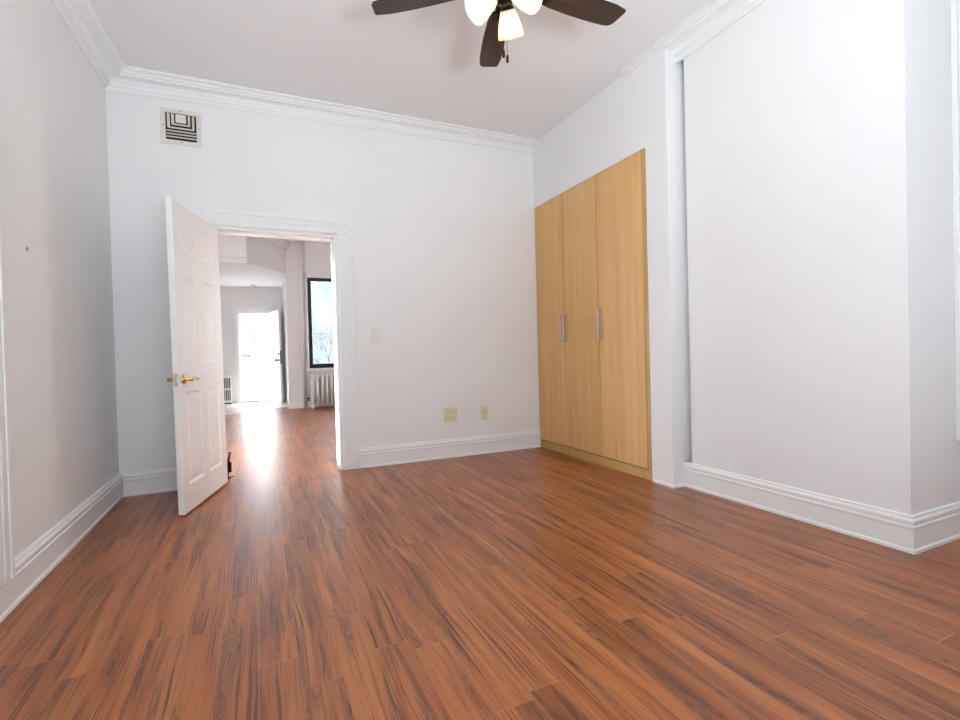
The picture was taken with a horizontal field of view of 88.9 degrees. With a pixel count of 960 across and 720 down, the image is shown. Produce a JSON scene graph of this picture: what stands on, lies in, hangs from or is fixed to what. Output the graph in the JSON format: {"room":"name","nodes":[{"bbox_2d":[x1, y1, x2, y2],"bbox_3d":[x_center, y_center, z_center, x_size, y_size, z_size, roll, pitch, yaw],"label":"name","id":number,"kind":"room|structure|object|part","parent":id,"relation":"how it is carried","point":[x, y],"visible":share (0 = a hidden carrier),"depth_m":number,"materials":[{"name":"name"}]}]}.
{"room":"empty bedroom","nodes":[
{"label":"empty bedroom","id":0,"kind":"room"},
{"bbox_2d":[0,0,118,556],"bbox_3d":[-1.571,-0.535,0.940,0.201,3.040,5.500,-2,1,-24],"label":"wall","id":1,"kind":"structure","parent":0,"point":[54,175],"depth_m":2.47,"materials":[{"name":"paint"}]},
{"bbox_2d":[0,193,14,587],"bbox_3d":[-1.863,-0.501,1.857,0.027,2.718,0.133,-2,1,-24],"label":"trim","id":2,"kind":"structure","parent":1,"relation":"attached to","point":[7,557],"depth_m":1.91,"materials":[{"name":"white paint"}]},
{"bbox_2d":[0,473,123,622],"bbox_3d":[-1.431,0.895,1.004,0.026,0.172,5.500,-2,1,-24],"label":"baseboard","id":3,"kind":"structure","parent":1,"relation":"attached to","point":[41,557],"depth_m":2.34,"materials":[{"name":"white paint"}]},
{"bbox_2d":[51,0,125,87],"bbox_3d":[-1.449,-1.965,0.993,0.150,0.190,5.500,-2,1,-24],"label":"crown molding","id":4,"kind":"structure","parent":1,"relation":"attached to","point":[80,17],"depth_m":3.00,"materials":[{"name":"white paint"}]},
{"bbox_2d":[220,286,284,403],"bbox_3d":[-5.412,-0.643,10.832,2.200,3.200,0.200,-2,1,-24],"label":"wall","id":5,"kind":"structure","parent":0,"point":[230,296],"depth_m":10.73,"materials":[{"name":"paint"}]},
{"bbox_2d":[224,376,231,403],"bbox_3d":[-5.539,0.654,10.598,0.280,0.620,0.122,-2,1,-24],"label":"wall heater","id":6,"kind":"object","parent":5,"relation":"attached to","point":[227,379],"visible":0.56,"depth_m":10.58,"materials":[{"name":"white paint"}]},
{"bbox_2d":[224,378,229,387],"bbox_3d":[-5.514,0.504,10.544,0.230,0.220,0.003,-2,1,-24],"label":"grille","id":7,"kind":"object","parent":6,"relation":"attached to","point":[226,380],"depth_m":10.57,"materials":[{"name":"white metal"}]},
{"bbox_2d":[224,390,230,399],"bbox_3d":[-5.507,0.764,10.547,0.230,0.220,0.003,-2,1,-24],"label":"grille","id":8,"kind":"object","parent":6,"relation":"attached to","point":[227,393],"depth_m":10.57,"materials":[{"name":"white metal"}]},
{"bbox_2d":[233,305,273,402],"bbox_3d":[-5.046,-0.129,10.976,0.825,2.150,0.240,-2,1,-24],"label":"door frame","id":9,"kind":"structure","parent":5,"relation":"in","point":[237,310],"depth_m":10.77,"materials":[{"name":"white paint"}]},
{"bbox_2d":[269,309,282,402],"bbox_3d":[-4.489,-0.076,10.662,0.124,2.000,0.792,-2,1,-36],"label":"door","id":10,"kind":"structure","parent":9,"relation":"attached to","point":[274,316],"depth_m":10.58,"materials":[{"name":"white paint"}]},
{"bbox_3d":[-4.586,-0.526,10.800,0.008,0.800,0.260,-2,1,-36],"label":"panel molding","id":11,"kind":"part","parent":10,"relation":"part of","materials":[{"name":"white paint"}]},
{"bbox_3d":[-4.562,0.399,10.812,0.008,0.650,0.260,-2,1,-36],"label":"panel molding","id":12,"kind":"part","parent":10,"relation":"part of","materials":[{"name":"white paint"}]},
{"bbox_3d":[-4.388,-0.528,10.530,0.008,0.800,0.250,-2,1,-36],"label":"panel molding","id":13,"kind":"part","parent":10,"relation":"part of","materials":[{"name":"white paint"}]},
{"bbox_3d":[-4.363,0.397,10.542,0.008,0.650,0.250,-2,1,-36],"label":"panel molding","id":14,"kind":"part","parent":10,"relation":"part of","materials":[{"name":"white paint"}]},
{"bbox_2d":[218,234,289,287],"bbox_3d":[-4.801,-1.925,9.336,2.149,0.629,3.025,-2,1,-24],"label":"ceiling","id":15,"kind":"structure","parent":0,"point":[244,261],"depth_m":8.76,"materials":[{"name":"white paint"}]},
{"bbox_2d":[225,401,288,414],"bbox_3d":[-4.955,1.009,9.702,2.400,0.104,2.648,-2,1,-24],"label":"floor tile","id":16,"kind":"structure","parent":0,"point":[236,408],"depth_m":9.84,"materials":[{"name":"white tile"}]},
{"bbox_2d":[282,279,288,404],"bbox_3d":[-4.051,-0.672,10.337,0.130,3.200,1.827,-2,1,-24],"label":"wall","id":17,"kind":"structure","parent":0,"point":[283,285],"depth_m":10.41,"materials":[{"name":"paint"}]},
{"bbox_2d":[289,399,307,408],"bbox_3d":[-3.477,0.846,9.387,0.336,0.160,0.020,-2,1,-24],"label":"baseboard","id":18,"kind":"structure","parent":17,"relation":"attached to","point":[293,404],"depth_m":9.36,"materials":[{"name":"white paint"}]},
{"bbox_2d":[287,239,330,243],"bbox_3d":[-2.848,-2.322,7.854,4.900,0.100,7.750,-2,1,-24],"label":"ceiling","id":19,"kind":"structure","parent":0,"point":[287,239],"depth_m":9.42,"materials":[{"name":"white paint"}]},
{"bbox_2d":[285,241,334,408],"bbox_3d":[-2.552,-0.706,9.916,2.548,3.200,0.180,-2,1,-24],"label":"wall","id":20,"kind":"structure","parent":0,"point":[316,257],"depth_m":9.39,"materials":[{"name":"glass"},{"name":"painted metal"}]},
{"bbox_2d":[304,274,333,370],"bbox_3d":[-2.911,-0.732,9.660,1.092,1.873,0.130,-2,1,-24],"label":"window","id":21,"kind":"structure","parent":20,"relation":"attached to","point":[308,278],"depth_m":9.49,"materials":[{"name":"black"}]},
{"bbox_3d":[-2.872,0.177,9.639,1.092,0.055,0.060,-2,1,-24],"label":"sill","id":22,"kind":"part","parent":21,"relation":"part of","materials":[{"name":"white paint"}]},
{"bbox_2d":[106,91,553,492],"bbox_3d":[-1.115,-0.670,4.277,5.000,3.200,0.200,-2,1,-24],"label":"wall","id":23,"kind":"structure","parent":0,"point":[444,253],"depth_m":4.28,"materials":[{"name":"paint"}]},
{"bbox_2d":[123,467,177,496],"bbox_3d":[-2.346,0.885,3.595,0.452,0.172,0.026,-2,1,-24],"label":"baseboard","id":24,"kind":"structure","parent":23,"relation":"attached to","point":[151,481],"depth_m":3.56,"materials":[{"name":"white paint"}]},
{"bbox_2d":[160,106,201,147],"bbox_3d":[-2.231,-1.737,3.650,0.263,0.263,0.014,-2,1,-24],"label":"air vent","id":25,"kind":"object","parent":23,"relation":"in","point":[179,128],"visible":1,"depth_m":3.65,"materials":[{"name":"white metal"}]},
{"bbox_3d":[-2.232,-1.798,3.649,0.068,0.062,0.008,-2,1,-24],"label":"plate","id":26,"kind":"part","parent":25,"relation":"part of","materials":[{"name":"beige paint"}]},
{"bbox_2d":[165,197,227,514],"bbox_3d":[-1.933,-0.024,3.380,0.159,1.945,0.818,-2,1,-10],"label":"door","id":27,"kind":"structure","parent":23,"relation":"in","point":[197,379],"depth_m":3.26,"materials":[{"name":"white paint"}]},
{"bbox_3d":[-1.855,0.123,2.984,0.024,0.080,0.008,-2,1,-10],"label":"latch plate","id":28,"kind":"part","parent":27,"relation":"part of","materials":[{"name":"metal"}]},
{"bbox_3d":[-1.924,-0.765,3.184,0.035,0.183,0.250,-2,1,-10],"label":"panel","id":29,"kind":"part","parent":27,"relation":"part of","materials":[{"name":"white paint"}]},
{"bbox_3d":[-1.907,-0.267,3.192,0.035,0.565,0.250,-2,1,-10],"label":"panel","id":30,"kind":"part","parent":27,"relation":"part of","materials":[{"name":"white paint"}]},
{"bbox_3d":[-1.827,0.120,3.098,0.061,0.062,0.143,-2,1,-10],"label":"handle","id":31,"kind":"part","parent":27,"relation":"part of","materials":[{"name":"gold metal"}]},
{"bbox_3d":[-1.882,0.492,3.204,0.035,0.587,0.250,-2,1,-10],"label":"panel","id":32,"kind":"part","parent":27,"relation":"part of","materials":[{"name":"white paint"}]},
{"bbox_3d":[-1.987,-0.769,3.532,0.035,0.183,0.245,-2,1,-10],"label":"panel","id":33,"kind":"part","parent":27,"relation":"part of","materials":[{"name":"white paint"}]},
{"bbox_3d":[-1.971,-0.270,3.540,0.035,0.565,0.245,-2,1,-10],"label":"panel","id":34,"kind":"part","parent":27,"relation":"part of","materials":[{"name":"white paint"}]},
{"bbox_3d":[-1.946,0.488,3.553,0.035,0.587,0.245,-2,1,-10],"label":"panel","id":35,"kind":"part","parent":27,"relation":"part of","materials":[{"name":"white paint"}]},
{"bbox_2d":[186,205,358,469],"bbox_3d":[-1.657,-0.114,4.019,1.218,2.122,0.263,-2,1,-24],"label":"door frame","id":36,"kind":"structure","parent":23,"relation":"attached to","point":[341,229],"depth_m":4.13,"materials":[{"name":"white paint"}]},
{"bbox_2d":[105,65,538,152],"bbox_3d":[-1.039,-2.036,4.135,3.499,0.150,0.120,-2,1,-24],"label":"crown molding","id":37,"kind":"structure","parent":23,"relation":"attached to","point":[132,80],"depth_m":3.93,"materials":[{"name":"white paint"}]},
{"bbox_2d":[371,328,379,343],"bbox_3d":[-0.908,-0.209,4.252,0.078,0.136,0.018,-2,1,-24],"label":"light switch","id":38,"kind":"object","parent":23,"relation":"attached to","point":[375,332],"visible":1,"depth_m":4.25,"materials":[{"name":"white plastic"}]},
{"bbox_2d":[359,430,540,468],"bbox_3d":[-0.213,0.817,4.565,1.805,0.172,0.026,-2,1,-24],"label":"baseboard","id":39,"kind":"structure","parent":23,"relation":"attached to","point":[376,456],"depth_m":4.51,"materials":[{"name":"white paint"}]},
{"bbox_2d":[444,407,456,422],"bbox_3d":[-0.272,0.510,4.546,0.132,0.134,0.010,-2,1,-24],"label":"wall outlet","id":40,"kind":"object","parent":23,"relation":"attached to","point":[450,414],"visible":1,"depth_m":4.54,"materials":[{"name":"beige plastic"}]},
{"bbox_2d":[481,406,487,417],"bbox_3d":[0.048,0.499,4.687,0.070,0.120,0.018,-2,1,-24],"label":"wall jack","id":41,"kind":"object","parent":23,"relation":"attached to","point":[484,409],"visible":1,"depth_m":4.69,"materials":[{"name":"beige plastic"}]},
{"bbox_2d":[90,0,708,139],"bbox_3d":[0.754,-2.180,1.994,5.400,0.100,5.900,-2,1,-24],"label":"ceiling","id":42,"kind":"structure","parent":0,"point":[423,63],"depth_m":3.34,"materials":[{"name":"white paint"}]},
{"bbox_2d":[371,0,625,66],"bbox_3d":[0.160,-1.754,2.282,1.241,0.729,1.278,-2,1,-24],"label":"ceiling fan","id":43,"kind":"object","parent":42,"relation":"hanging from","point":[503,24],"visible":1,"depth_m":2.41,"materials":[{"name":"brown wood"}]},
{"bbox_3d":[-0.303,-1.742,2.370,0.483,0.006,0.132,-1,10,13],"label":"blade","id":44,"kind":"part","parent":43,"relation":"part of","materials":[{"name":"brown wood"}]},
{"bbox_3d":[0.022,-1.637,2.248,0.075,0.070,0.056,-2,1,-24],"label":"bulb","id":45,"kind":"part","parent":43,"relation":"part of","materials":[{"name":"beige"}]},
{"bbox_3d":[0.005,-1.621,2.246,0.150,0.147,0.125,-2,1,-24],"label":"lamp shade","id":46,"kind":"part","parent":43,"relation":"part of","materials":[{"name":"white glass"}]},
{"bbox_3d":[0.075,-1.756,2.700,0.132,0.006,0.483,-11,2,-5],"label":"blade","id":47,"kind":"part","parent":43,"relation":"part of","materials":[{"name":"brown wood"}]},
{"bbox_3d":[0.149,-1.620,2.386,0.135,0.149,0.140,-2,1,-24],"label":"lamp shade","id":48,"kind":"part","parent":43,"relation":"part of","materials":[{"name":"white glass"}]},
{"bbox_3d":[0.216,-1.631,2.203,0.132,0.143,0.150,-2,1,-24],"label":"lamp shade","id":49,"kind":"part","parent":43,"relation":"part of","materials":[{"name":"white glass"}]},
{"bbox_3d":[0.505,-1.764,2.442,0.483,0.006,0.132,-2,-8,-23],"label":"blade","id":50,"kind":"part","parent":43,"relation":"part of","materials":[{"name":"brown wood"}]},
{"bbox_2d":[0,406,959,719],"bbox_3d":[-0.658,0.964,4.596,6.000,0.100,11.800,-2,1,-24],"label":"floor","id":51,"kind":"structure","parent":0,"point":[539,583],"depth_m":1.85,"materials":[{"name":"laminate"}]},
{"bbox_2d":[227,452,233,479],"bbox_3d":[-2.020,0.850,3.934,0.066,0.217,0.034,-2,1,-42],"label":"doorstop","id":52,"kind":"object","parent":51,"relation":"on","point":[229,465],"visible":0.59,"depth_m":3.93,"materials":[{"name":"black metal"}]},
{"bbox_2d":[299,240,307,407],"bbox_3d":[-3.394,-0.676,9.358,0.096,3.200,0.096,-2,1,-24],"label":"riser pipe","id":53,"kind":"object","parent":51,"relation":"on","point":[300,242],"visible":1,"depth_m":9.34,"materials":[{"name":"white metal"}]},
{"bbox_2d":[307,374,334,408],"bbox_3d":[-2.888,0.595,9.404,0.832,0.630,0.213,-2,1,-24],"label":"radiator","id":54,"kind":"object","parent":51,"relation":"on","point":[330,377],"visible":0.65,"depth_m":9.29,"materials":[{"name":"white metal"}]},
{"bbox_2d":[534,148,651,480],"bbox_3d":[1.151,-0.333,4.347,0.636,2.404,1.542,-2,1,-24],"label":"wardrobe","id":55,"kind":"object","parent":51,"relation":"on","point":[591,237],"visible":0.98,"depth_m":4.05,"materials":[{"name":"brown wood"}]},
{"bbox_3d":[0.683,-0.363,4.712,0.020,2.316,0.474,-2,1,-24],"label":"door","id":56,"kind":"part","parent":55,"relation":"part of","materials":[{"name":"brown wood"}]},
{"bbox_3d":[0.750,-0.290,4.506,0.034,0.240,0.022,-2,1,-24],"label":"handle","id":57,"kind":"part","parent":55,"relation":"part of","materials":[{"name":"metal"}]},
{"bbox_3d":[0.770,-0.290,4.460,0.034,0.240,0.022,-2,1,-24],"label":"handle","id":58,"kind":"part","parent":55,"relation":"part of","materials":[{"name":"metal"}]},
{"bbox_3d":[0.886,-0.362,4.266,0.020,2.316,0.492,-2,1,-24],"label":"door","id":59,"kind":"part","parent":55,"relation":"part of","materials":[{"name":"brown wood"}]},
{"bbox_3d":[0.868,-1.523,4.234,0.019,0.006,1.510,-2,1,-24],"label":"rail","id":60,"kind":"part","parent":55,"relation":"part of","materials":[{"name":"brown wood"}]},
{"bbox_3d":[0.976,-0.289,4.007,0.034,0.240,0.022,-2,1,-24],"label":"handle","id":61,"kind":"part","parent":55,"relation":"part of","materials":[{"name":"metal"}]},
{"bbox_3d":[1.097,-0.362,3.801,0.020,2.316,0.518,-2,1,-24],"label":"door","id":62,"kind":"part","parent":55,"relation":"part of","materials":[{"name":"brown wood"}]},
{"bbox_3d":[1.218,-0.322,3.547,0.025,2.400,0.030,-2,1,-24],"label":"panel","id":63,"kind":"part","parent":55,"relation":"part of","materials":[{"name":"brown wood"}]},
{"bbox_2d":[533,0,959,514],"bbox_3d":[1.970,-0.666,3.897,1.701,3.040,3.045,-2,1,-24],"label":"wall","id":64,"kind":"structure","parent":0,"point":[799,160],"depth_m":2.63,"materials":[{"name":"paint"}]},
{"bbox_2d":[653,479,684,488],"bbox_3d":[1.331,0.866,3.450,0.101,0.022,0.192,-2,1,-24],"label":"trim","id":65,"kind":"structure","parent":64,"relation":"attached to","point":[654,480],"depth_m":3.38,"materials":[{"name":"white paint"}]},
{"bbox_2d":[621,0,766,77],"bbox_3d":[1.470,-2.097,2.915,0.155,0.128,1.673,-2,1,-24],"label":"crown molding","id":66,"kind":"structure","parent":64,"relation":"attached to","point":[712,18],"depth_m":3.10,"materials":[{"name":"white paint"}]},
{"bbox_2d":[683,461,959,554],"bbox_3d":[2.324,0.770,3.088,1.411,0.172,1.311,-2,1,-24],"label":"baseboard","id":67,"kind":"structure","parent":64,"relation":"attached to","point":[914,534],"depth_m":2.49,"materials":[{"name":"white paint"}]},
{"bbox_2d":[950,0,959,440],"bbox_3d":[2.352,-0.891,2.382,0.125,2.570,0.030,-2,1,-24],"label":"trim","id":68,"kind":"structure","parent":64,"relation":"attached to","point":[954,4],"depth_m":2.36,"materials":[{"name":"white paint"}]},
{"label":"outside","id":69,"kind":"structure","parent":0,"visible":0},
{"bbox_2d":[242,397,270,399],"bbox_3d":[-6.342,1.042,16.622,28.000,0.230,33.000,-2,1,-24],"label":"terrace","id":70,"kind":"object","parent":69,"point":[255,398],"depth_m":12.24,"materials":[{"name":"white"}]},
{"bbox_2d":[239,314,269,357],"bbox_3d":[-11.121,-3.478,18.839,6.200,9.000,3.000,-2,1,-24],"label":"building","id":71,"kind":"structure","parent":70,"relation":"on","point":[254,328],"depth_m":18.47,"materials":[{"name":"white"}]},
{"bbox_2d":[241,354,270,397],"bbox_3d":[-6.414,0.434,12.387,3.300,1.100,0.210,-2,1,-24],"label":"parapet","id":72,"kind":"object","parent":70,"relation":"on","point":[255,372],"visible":0.12,"depth_m":12.59,"materials":[{"name":"white"}]},
{"bbox_3d":[-6.428,-0.096,12.380,3.300,0.040,0.210,-2,1,-24],"label":"rail","id":73,"kind":"part","parent":72,"relation":"part of","materials":[{"name":"white"}]},
{"bbox_3d":[-6.407,0.736,12.391,3.200,0.045,0.110,-2,1,-24],"label":"rail","id":74,"kind":"part","parent":72,"relation":"part of","materials":[{"name":"white"}]},
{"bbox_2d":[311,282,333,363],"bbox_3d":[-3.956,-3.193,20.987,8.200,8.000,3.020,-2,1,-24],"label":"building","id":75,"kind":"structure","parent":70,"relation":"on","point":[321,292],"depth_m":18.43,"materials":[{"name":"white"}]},
{"bbox_2d":[312,321,332,363],"bbox_3d":[-3.961,-0.115,13.013,1.514,2.053,1.903,-1,1,35],"label":"bare tree","id":76,"kind":"object","parent":70,"relation":"on","point":[330,341],"visible":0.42,"depth_m":12.83,"materials":[{"name":"white plant"}]}
]}

